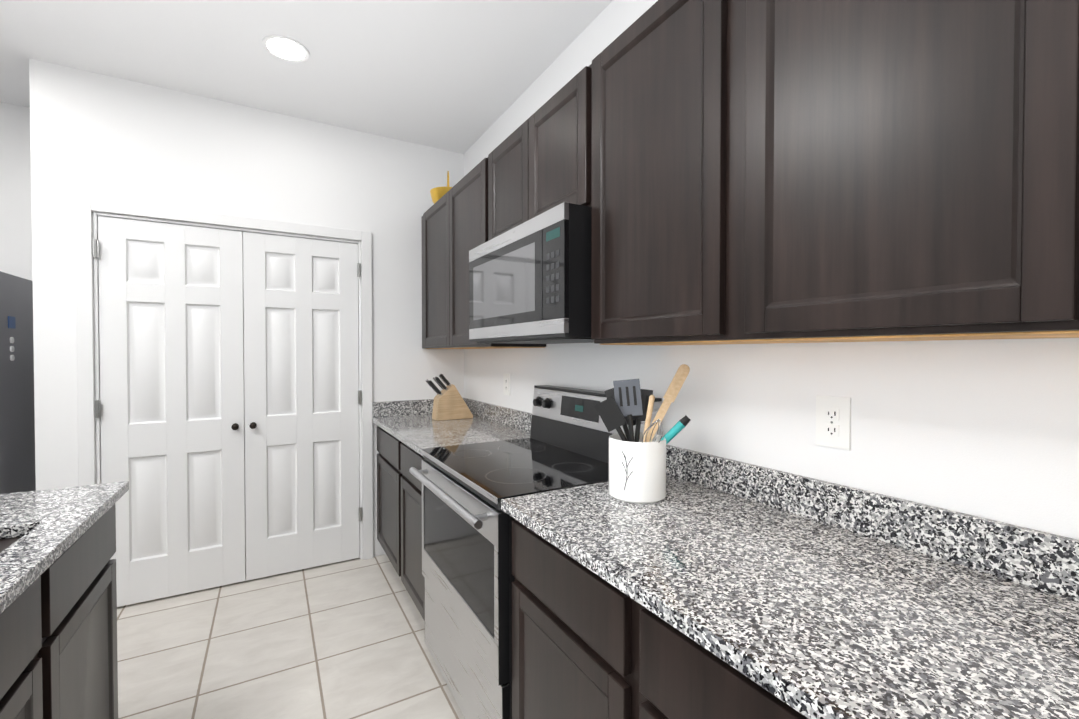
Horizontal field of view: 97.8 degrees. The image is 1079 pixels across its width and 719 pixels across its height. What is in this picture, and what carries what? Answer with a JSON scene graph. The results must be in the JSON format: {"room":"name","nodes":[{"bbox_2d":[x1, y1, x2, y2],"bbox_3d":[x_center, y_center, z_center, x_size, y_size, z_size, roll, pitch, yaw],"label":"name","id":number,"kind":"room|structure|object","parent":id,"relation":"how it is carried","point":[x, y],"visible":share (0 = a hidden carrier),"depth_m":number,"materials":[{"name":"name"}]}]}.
{"room":"kitchen","nodes":[
{"label":"kitchen","id":0,"kind":"room"},
{"bbox_2d":[0,102,332,544],"bbox_3d":[-2.324,-0.085,3.146,3.520,2.750,0.100,0,1,-30],"label":"wall","id":1,"kind":"structure","parent":0,"point":[15,215],"depth_m":2.69,"materials":[{"name":"white paint"}]},
{"bbox_2d":[29,58,463,556],"bbox_3d":[-1.520,-0.081,2.868,2.200,2.750,0.100,0,1,-30],"label":"wall","id":2,"kind":"structure","parent":0,"point":[99,136],"depth_m":2.61,"materials":[{"name":"white paint"}]},
{"bbox_2d":[92,216,245,606],"bbox_3d":[-1.978,0.277,2.550,0.638,2.019,0.084,0,1,-30],"label":"pantry door","id":3,"kind":"structure","parent":2,"relation":"in","point":[162,405],"depth_m":2.55,"materials":[{"name":"white wood"}]},
{"bbox_2d":[74,196,372,559],"bbox_3d":[-1.721,0.240,2.746,1.409,2.112,0.121,0,1,-30],"label":"door frame","id":4,"kind":"structure","parent":2,"relation":"attached to","point":[88,389],"depth_m":2.49,"materials":[{"name":"white wood"}]},
{"bbox_2d":[243,232,362,580],"bbox_3d":[-1.422,0.273,2.868,0.638,2.019,0.084,0,1,-30],"label":"pantry door","id":5,"kind":"structure","parent":2,"relation":"in","point":[300,327],"depth_m":2.86,"materials":[{"name":"white wood"}]},
{"bbox_2d":[117,545,464,718],"bbox_3d":[-0.595,1.364,0.140,3.520,0.060,7.070,0,1,-30],"label":"floor","id":6,"kind":"structure","parent":0,"point":[345,639],"depth_m":2.10,"materials":[{"name":"beige tile"}]},
{"bbox_2d":[0,271,35,493],"bbox_3d":[-3.093,0.423,2.209,0.907,1.762,0.736,0,1,-30],"label":"refrigerator","id":7,"kind":"object","parent":6,"relation":"on","point":[17,442],"visible":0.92,"depth_m":2.45,"materials":[{"name":"grey metal"}]},
{"bbox_2d":[0,565,59,718],"bbox_3d":[-1.229,0.884,0.675,0.615,0.884,0.481,0,1,-30],"label":"base cabinet","id":8,"kind":"object","parent":6,"relation":"on","point":[58,622],"depth_m":0.97,"materials":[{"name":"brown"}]},
{"bbox_2d":[56,497,120,718],"bbox_3d":[-1.488,0.877,1.126,0.615,0.884,0.560,0,1,-30],"label":"base cabinet","id":9,"kind":"object","parent":6,"relation":"on","point":[86,587],"depth_m":1.29,"materials":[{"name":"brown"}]},
{"bbox_2d":[0,481,128,616],"bbox_3d":[-0.870,0.440,-0.289,0.990,0.030,3.660,0,1,-30],"label":"countertop","id":10,"kind":"structure","parent":9,"relation":"on","point":[54,519],"depth_m":1.16,"materials":[{"name":"grey stone"}]},
{"bbox_2d":[0,529,27,548],"bbox_3d":[-1.226,0.536,0.718,0.454,0.216,0.824,0,1,-30],"label":"sink","id":11,"kind":"object","parent":10,"relation":"in","point":[4,537],"depth_m":1.14,"materials":[{"name":"grey metal"}]},
{"bbox_2d":[372,398,531,620],"bbox_3d":[-0.527,0.789,2.720,0.631,1.015,1.161,0,1,-30],"label":"base cabinet","id":12,"kind":"object","parent":6,"relation":"on","point":[407,430],"visible":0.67,"depth_m":2.58,"materials":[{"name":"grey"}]},
{"bbox_2d":[426,374,472,420],"bbox_3d":[-0.576,0.232,2.989,0.285,0.289,0.105,0,1,-30],"label":"knife block","id":13,"kind":"object","parent":12,"relation":"on","point":[449,403],"visible":1,"depth_m":2.95,"materials":[{"name":"brown wood"}]},
{"bbox_2d":[409,385,661,718],"bbox_3d":[-0.068,0.722,1.846,0.695,1.175,0.800,0,1,-30],"label":"range","id":14,"kind":"object","parent":6,"relation":"on","point":[467,548],"visible":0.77,"depth_m":1.68,"materials":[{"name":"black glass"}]},
{"bbox_2d":[512,520,620,718],"bbox_3d":[0.307,0.875,1.286,0.608,0.884,0.536,0,1,-30],"label":"base cabinet","id":15,"kind":"object","parent":6,"relation":"on","point":[566,622],"depth_m":1.13,"materials":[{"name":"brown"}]},
{"bbox_2d":[501,473,1078,718],"bbox_3d":[1.020,0.435,0.006,0.632,0.030,3.456,0,1,-30],"label":"countertop","id":16,"kind":"structure","parent":15,"relation":"on","point":[827,621],"depth_m":0.78,"materials":[{"name":"grey stone"}]},
{"bbox_2d":[595,364,690,503],"bbox_3d":[0.300,0.206,1.402,0.223,0.386,0.235,0,1,-30],"label":"utensil crock","id":17,"kind":"object","parent":16,"relation":"on","point":[637,466],"visible":1,"depth_m":1.37,"materials":[{"name":"white ceramic"}]},
{"bbox_2d":[621,597,800,718],"bbox_3d":[0.628,0.883,0.724,0.608,0.884,0.760,0,1,-30],"label":"base cabinet","id":18,"kind":"object","parent":6,"relation":"on","point":[664,675],"depth_m":0.80,"materials":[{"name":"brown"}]},
{"bbox_2d":[0,0,612,153],"bbox_3d":[-0.595,-1.446,0.100,3.520,0.060,7.070,0,1,-30],"label":"ceiling","id":19,"kind":"structure","parent":0,"point":[459,76],"depth_m":2.21,"materials":[{"name":"white paint"}]},
{"bbox_2d":[262,35,309,62],"bbox_3d":[-1.179,-1.442,2.191,0.196,0.006,0.196,0,1,-30],"label":"recessed light","id":20,"kind":"object","parent":19,"relation":"in","point":[285,49],"visible":1,"depth_m":2.19,"materials":[{"name":"white"}]},
{"bbox_2d":[464,0,1078,539],"bbox_3d":[0.890,-0.053,0.969,0.100,2.750,6.870,0,1,-30],"label":"wall","id":21,"kind":"structure","parent":0,"point":[986,428],"depth_m":1.10,"materials":[{"name":"white paint"}]},
{"bbox_2d":[421,157,545,348],"bbox_3d":[-0.393,-0.516,2.777,0.323,0.901,1.161,0,1,-30],"label":"upper cabinet","id":22,"kind":"object","parent":21,"relation":"attached to","point":[454,218],"visible":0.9,"depth_m":2.61,"materials":[{"name":"brown wood"}]},
{"bbox_2d":[430,171,451,203],"bbox_3d":[-0.590,-1.091,3.040,0.230,0.241,0.230,0,1,-30],"label":"basket","id":23,"kind":"object","parent":22,"relation":"on","point":[437,193],"visible":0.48,"depth_m":2.95,"materials":[{"name":"yellow"}]},
{"bbox_2d":[503,374,509,395],"bbox_3d":[-0.192,0.146,2.755,0.008,0.125,0.080,0,1,-30],"label":"outlet","id":24,"kind":"object","parent":21,"relation":"attached to","point":[506,384],"visible":1,"depth_m":2.75,"materials":[{"name":"white plastic"}]},
{"bbox_2d":[488,64,591,240],"bbox_3d":[0.096,-0.725,1.919,0.323,0.458,0.801,0,1,-30],"label":"upper cabinet","id":25,"kind":"object","parent":21,"relation":"attached to","point":[539,160],"visible":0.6,"depth_m":1.73,"materials":[{"name":"brown wood"}]},
{"bbox_2d":[469,202,593,343],"bbox_3d":[0.056,-0.281,1.902,0.411,0.421,0.800,0,1,-30],"label":"microwave","id":26,"kind":"object","parent":25,"relation":"attached to","point":[530,281],"visible":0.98,"depth_m":1.61,"materials":[{"name":"brushed stainless steel"},{"name":"black glass"},{"name":"black plastic"}]},
{"bbox_2d":[591,0,722,344],"bbox_3d":[0.429,-0.497,1.338,0.322,0.897,0.533,0,1,-30],"label":"upper cabinet","id":27,"kind":"object","parent":21,"relation":"attached to","point":[657,252],"depth_m":1.23,"materials":[{"name":"brown wood"}]},
{"bbox_2d":[816,395,850,449],"bbox_3d":[0.721,0.154,1.157,0.008,0.125,0.080,0,1,-30],"label":"outlet","id":28,"kind":"object","parent":21,"relation":"attached to","point":[833,422],"visible":1,"depth_m":1.15,"materials":[{"name":"white plastic"}]},
{"bbox_2d":[666,445,1078,600],"bbox_3d":[1.286,0.368,0.157,0.020,0.099,3.456,0,1,-30],"label":"backsplash","id":29,"kind":"structure","parent":21,"relation":"attached to","point":[1045,560],"depth_m":1.01,"materials":[{"name":"grey stone"}]},
{"bbox_2d":[723,0,1078,343],"bbox_3d":[0.695,-0.490,0.873,0.322,0.897,0.539,0,1,-30],"label":"upper cabinet","id":30,"kind":"object","parent":21,"relation":"attached to","point":[790,171],"depth_m":0.76,"materials":[{"name":"brown wood"}]}
]}

